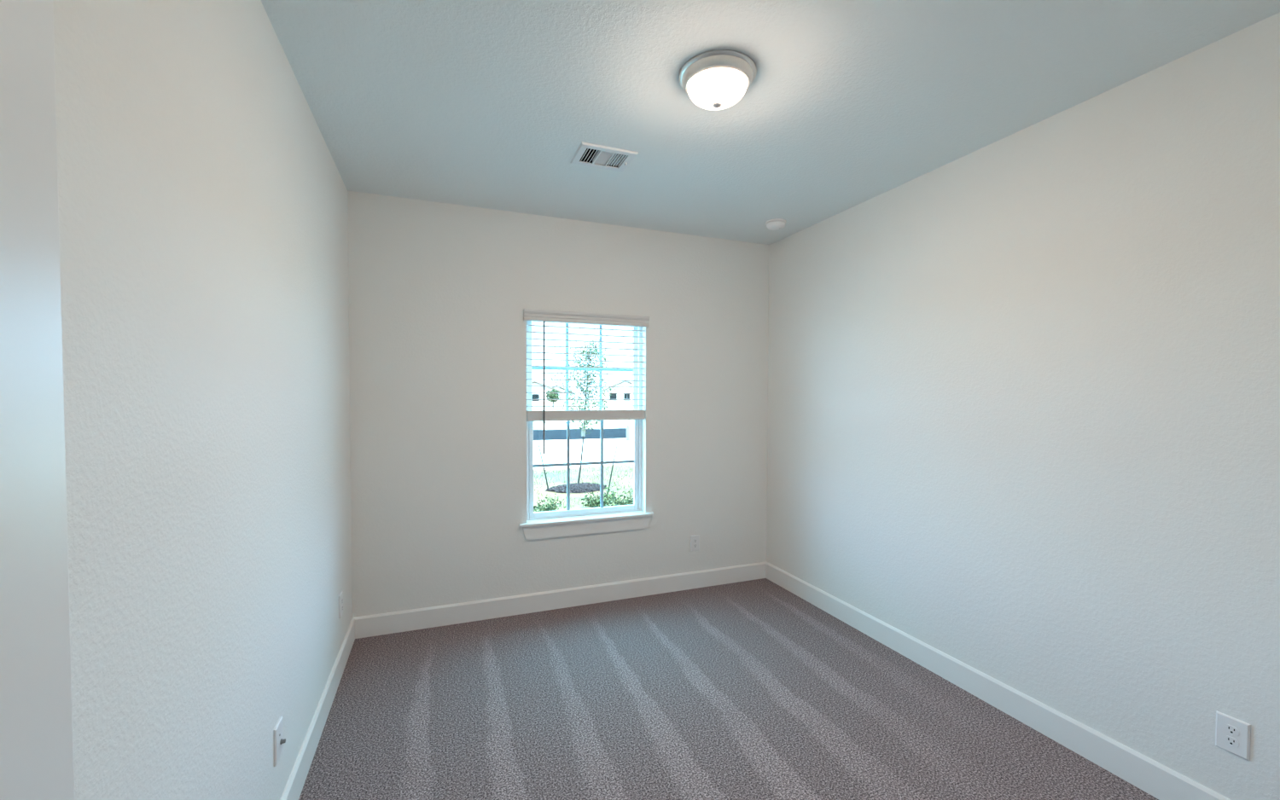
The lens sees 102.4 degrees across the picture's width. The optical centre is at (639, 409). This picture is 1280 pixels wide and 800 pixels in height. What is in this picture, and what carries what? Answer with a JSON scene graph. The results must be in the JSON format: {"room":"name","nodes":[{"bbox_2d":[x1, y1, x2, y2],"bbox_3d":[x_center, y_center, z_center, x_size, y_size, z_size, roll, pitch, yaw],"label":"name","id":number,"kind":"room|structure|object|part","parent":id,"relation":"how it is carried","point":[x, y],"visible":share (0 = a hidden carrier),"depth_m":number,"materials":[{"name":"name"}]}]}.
{"room":"empty bedroom","nodes":[
{"label":"empty bedroom","id":0,"kind":"room"},
{"bbox_2d":[52,0,352,799],"bbox_3d":[-0.875,0.117,0.668,0.120,2.740,5.571,0,2,-21],"label":"wall","id":1,"kind":"structure","parent":0,"point":[203,224],"depth_m":1.17,"materials":[{"name":"paint"}]},
{"bbox_2d":[273,715,285,767],"bbox_3d":[-1.201,1.108,1.722,0.021,0.122,0.080,0,2,-21],"label":"cable wall plate","id":2,"kind":"object","parent":1,"relation":"attached to","point":[278,741],"visible":1,"depth_m":1.71,"materials":[{"name":"white plastic"}]},
{"bbox_2d":[280,617,354,799],"bbox_3d":[-1.124,1.398,1.519,0.014,0.131,3.571,0,2,-21],"label":"baseboard","id":3,"kind":"structure","parent":1,"relation":"attached to","point":[293,790],"depth_m":2.22,"materials":[{"name":"paint"}]},
{"bbox_2d":[338,591,343,619],"bbox_3d":[-1.627,1.065,2.805,0.009,0.122,0.080,0,2,-21],"label":"wall outlet","id":4,"kind":"object","parent":1,"relation":"attached to","point":[340,597],"visible":1,"depth_m":2.78,"materials":[{"name":"white plastic"}]},
{"bbox_2d":[347,190,769,617],"bbox_3d":[-0.387,0.035,3.763,3.028,2.740,0.150,0,2,-21],"label":"wall","id":5,"kind":"structure","parent":0,"point":[439,293],"depth_m":3.49,"materials":[{"name":"paint"}]},
{"bbox_2d":[353,562,766,639],"bbox_3d":[-0.361,1.341,3.721,3.024,0.131,0.014,0,2,-21],"label":"baseboard","id":6,"kind":"structure","parent":5,"relation":"attached to","point":[420,619],"depth_m":3.60,"materials":[{"name":"paint"}]},
{"bbox_2d":[518,320,653,540],"bbox_3d":[-0.386,0.107,3.743,0.989,1.573,0.185,0,2,-21],"label":"window","id":7,"kind":"structure","parent":5,"relation":"in","point":[581,521],"depth_m":3.75,"materials":[{"name":"white plastic"}]},
{"bbox_3d":[-0.412,-0.295,3.799,0.822,0.721,0.028,0,2,-21],"label":"sash","id":8,"kind":"part","parent":7,"relation":"part of","materials":[{"name":"white plastic"}]},
{"bbox_3d":[-0.402,0.401,3.785,0.822,0.736,0.028,0,2,-21],"label":"sash","id":9,"kind":"part","parent":7,"relation":"part of","materials":[{"name":"glass"}]},
{"bbox_2d":[523,308,649,454],"bbox_3d":[-0.373,-0.189,3.693,0.912,0.991,0.098,0,2,-21],"label":"window blind","id":10,"kind":"object","parent":7,"relation":"attached to","point":[544,316],"visible":0.94,"depth_m":3.66,"materials":[{"name":"white plastic"}]},
{"bbox_3d":[-0.379,0.070,3.718,0.866,0.018,0.053,0,2,-21],"label":"rail","id":11,"kind":"part","parent":10,"relation":"part of","materials":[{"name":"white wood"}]},
{"bbox_3d":[-0.387,-0.290,3.733,0.001,0.701,0.001,0,2,-21],"label":"ladder cord","id":12,"kind":"part","parent":10,"relation":"part of","materials":[{"name":"white fabric"}]},
{"bbox_3d":[-0.375,0.789,3.729,0.989,0.018,0.115,0,2,-21],"label":"sill","id":13,"kind":"part","parent":7,"relation":"part of","materials":[{"name":"paint"}]},
{"bbox_2d":[690,535,699,551],"bbox_3d":[0.430,1.046,4.022,0.080,0.122,0.009,0,2,-21],"label":"wall outlet","id":14,"kind":"object","parent":5,"relation":"attached to","point":[695,540],"visible":1,"depth_m":4.02,"materials":[{"name":"white plastic"}]},
{"bbox_2d":[298,578,1158,799],"bbox_3d":[0.588,1.536,1.275,3.268,0.120,5.571,0,2,-21],"label":"floor","id":15,"kind":"structure","parent":0,"point":[746,690],"depth_m":2.38,"materials":[{"name":"carpet"}]},
{"bbox_2d":[261,0,1279,244],"bbox_3d":[0.597,-1.433,1.195,3.268,0.340,5.571,0,2,-21],"label":"ceiling","id":16,"kind":"structure","parent":0,"point":[489,104],"depth_m":2.07,"materials":[{"name":"paint"}]},
{"bbox_2d":[570,141,638,172],"bbox_3d":[-0.187,-1.442,2.662,0.297,0.317,0.237,0,2,-21],"label":"ceiling vent","id":17,"kind":"object","parent":16,"relation":"in","point":[586,152],"visible":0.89,"depth_m":2.67,"materials":[{"name":"metal"}]},
{"bbox_2d":[678,49,756,110],"bbox_3d":[0.297,-1.223,1.980,0.295,0.124,0.295,0,2,-21],"label":"ceiling light","id":18,"kind":"object","parent":16,"relation":"attached to","point":[717,79],"visible":1,"depth_m":1.90,"materials":[{"name":"white glass"}]},
{"bbox_3d":[0.297,-1.213,1.980,0.225,0.065,0.225,0,2,-21],"label":"lamp shade","id":19,"kind":"part","parent":18,"relation":"part of","materials":[{"name":"white glass"}]},
{"bbox_2d":[765,218,786,230],"bbox_3d":[0.963,-1.304,3.652,0.144,0.048,0.144,0,2,-21],"label":"smoke detector","id":20,"kind":"object","parent":16,"relation":"attached to","point":[777,224],"visible":1,"depth_m":3.61,"materials":[{"name":"white plastic"}]},
{"bbox_2d":[766,11,1279,799],"bbox_3d":[2.060,0.095,1.805,0.120,2.740,5.571,0,2,-21],"label":"wall","id":21,"kind":"structure","parent":0,"point":[1023,389],"depth_m":2.17,"materials":[{"name":"paint"}]},
{"bbox_2d":[765,562,1230,799],"bbox_3d":[1.686,1.378,2.608,0.014,0.131,3.571,0,2,-21],"label":"baseboard","id":22,"kind":"structure","parent":21,"relation":"attached to","point":[1160,782],"depth_m":2.39,"materials":[{"name":"paint"}]},
{"bbox_2d":[1215,711,1250,761],"bbox_3d":[2.018,1.112,1.754,0.009,0.122,0.080,0,2,-21],"label":"wall outlet","id":23,"kind":"object","parent":21,"relation":"attached to","point":[1232,736],"visible":1,"depth_m":1.75,"materials":[{"name":"white plastic"}]},
{"bbox_2d":[1224,735,1239,747],"bbox_3d":[2.015,1.131,1.754,0.003,0.028,0.034,0,2,-21],"label":"receptacle","id":24,"kind":"object","parent":23,"relation":"attached to","point":[1230,741],"depth_m":1.75,"materials":[{"name":"white plastic"}]},
{"bbox_2d":[1224,724,1239,736],"bbox_3d":[2.015,1.093,1.752,0.003,0.028,0.034,0,2,-21],"label":"receptacle","id":25,"kind":"object","parent":23,"relation":"attached to","point":[1230,730],"depth_m":1.75,"materials":[{"name":"white plastic"}]},
{"bbox_3d":[0.952,0.132,0.308,3.028,2.740,0.120,0,2,-21],"label":"wall","id":26,"kind":"structure","parent":0,"visible":0},
{"bbox_2d":[0,0,75,799],"bbox_3d":[-0.530,0.471,0.257,0.101,2.033,0.812,0,2,-21],"label":"door","id":27,"kind":"structure","parent":26,"relation":"in","point":[37,736],"depth_m":0.57,"materials":[{"name":"paint"}]},
{"label":"outside","id":28,"kind":"structure","parent":0,"visible":0},
{"bbox_2d":[533,464,633,512],"bbox_3d":[1.690,1.578,9.508,22.000,0.040,8.979,0,2,-21],"label":"lawn","id":29,"kind":"structure","parent":28,"point":[544,486],"depth_m":10.79,"materials":[{"name":"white plant"}]},
{"bbox_2d":[537,444,548,488],"bbox_3d":[-1.839,1.139,9.854,0.222,0.942,0.027,0,2,-6],"label":"stake","id":30,"kind":"object","parent":29,"relation":"on","point":[538,445],"visible":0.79,"depth_m":9.84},
{"bbox_2d":[533,494,566,511],"bbox_3d":[-1.436,1.477,7.796,0.541,0.365,0.601,1,2,13],"label":"shrub","id":31,"kind":"object","parent":29,"relation":"on","point":[549,508],"visible":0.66,"depth_m":7.82,"materials":[{"name":"green plant"}]},
{"bbox_2d":[545,482,606,493],"bbox_3d":[-1.203,1.514,9.946,1.245,0.173,0.672,0,2,-21],"label":"mound","id":32,"kind":"object","parent":29,"relation":"on","point":[588,487],"visible":0.91,"depth_m":9.80,"materials":[{"name":"grey gravel"}]},
{"bbox_2d":[548,337,616,483],"bbox_3d":[-1.113,0.085,10.107,1.332,2.941,1.147,0,2,-21],"label":"young tree","id":33,"kind":"object","parent":29,"relation":"on","point":[584,426],"visible":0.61,"depth_m":10.05,"materials":[{"name":"leaf"},{"name":"bark"}]},
{"bbox_2d":[580,486,619,507],"bbox_3d":[-0.685,1.438,8.240,0.545,0.408,0.720,2,2,44],"label":"shrub","id":34,"kind":"object","parent":29,"relation":"on","point":[596,503],"visible":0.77,"depth_m":8.21,"materials":[{"name":"green plant"}]},
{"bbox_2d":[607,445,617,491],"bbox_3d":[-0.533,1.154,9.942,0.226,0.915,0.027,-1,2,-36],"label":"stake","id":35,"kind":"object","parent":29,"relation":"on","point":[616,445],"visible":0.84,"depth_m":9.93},
{"bbox_2d":[599,488,633,507],"bbox_3d":[-0.245,1.446,7.740,0.581,0.472,0.682,1,2,28],"label":"shrub","id":36,"kind":"object","parent":29,"relation":"on","point":[616,502],"visible":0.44,"depth_m":7.71,"materials":[{"name":"green plant"}]},
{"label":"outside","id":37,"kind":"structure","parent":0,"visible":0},
{"bbox_2d":[533,438,633,470],"bbox_3d":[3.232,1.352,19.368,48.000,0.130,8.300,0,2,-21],"label":"driveway","id":38,"kind":"structure","parent":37,"point":[555,450],"depth_m":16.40,"materials":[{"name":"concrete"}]},
{"bbox_2d":[533,428,626,440],"bbox_3d":[-3.359,1.026,20.696,6.072,0.570,0.100,0,2,-19],"label":"fence","id":39,"kind":"object","parent":38,"relation":"on","point":[612,433],"visible":0.32,"depth_m":20.96,"materials":[{"name":"fabric"}]},
{"bbox_2d":[626,423,634,441],"bbox_3d":[-0.307,0.936,20.653,0.540,0.770,0.540,0,2,-21],"label":"utility box","id":40,"kind":"object","parent":38,"relation":"on","point":[630,426],"visible":0.35,"depth_m":20.43,"materials":[{"name":"white"}]},
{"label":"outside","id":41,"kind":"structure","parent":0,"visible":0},
{"bbox_2d":[532,400,634,430],"bbox_3d":[-5.464,-1.175,110.981,250.000,0.240,169.100,0,2,-21],"label":"ground","id":42,"kind":"structure","parent":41,"point":[557,425],"depth_m":34.61,"materials":[{"name":"soil"}]},
{"bbox_2d":[532,380,563,406],"bbox_3d":[-19.390,-2.846,94.326,10.000,4.550,8.800,0,2,-13],"label":"house","id":43,"kind":"structure","parent":42,"relation":"on","point":[535,389],"depth_m":90.63,"materials":[{"name":"white"}]},
{"bbox_2d":[545,389,560,408],"bbox_3d":[-11.954,-1.468,70.439,2.182,2.735,2.152,0,2,-21],"label":"tree","id":44,"kind":"object","parent":42,"relation":"on","point":[549,396],"visible":0.84,"depth_m":70.10,"materials":[{"name":"green plant"}]},
{"bbox_2d":[552,384,571,403],"bbox_3d":[-19.661,-3.465,121.024,8.000,4.350,9.800,0,2,-10],"label":"house","id":45,"kind":"structure","parent":42,"relation":"on","point":[562,395],"depth_m":116.83,"materials":[{"name":"white"}]},
{"bbox_2d":[602,379,632,405],"bbox_3d":[-3.095,-3.301,103.847,10.000,5.050,9.800,0,2,-4],"label":"house","id":46,"kind":"structure","parent":42,"relation":"on","point":[622,390],"depth_m":99.30,"materials":[{"name":"white"}]}
]}

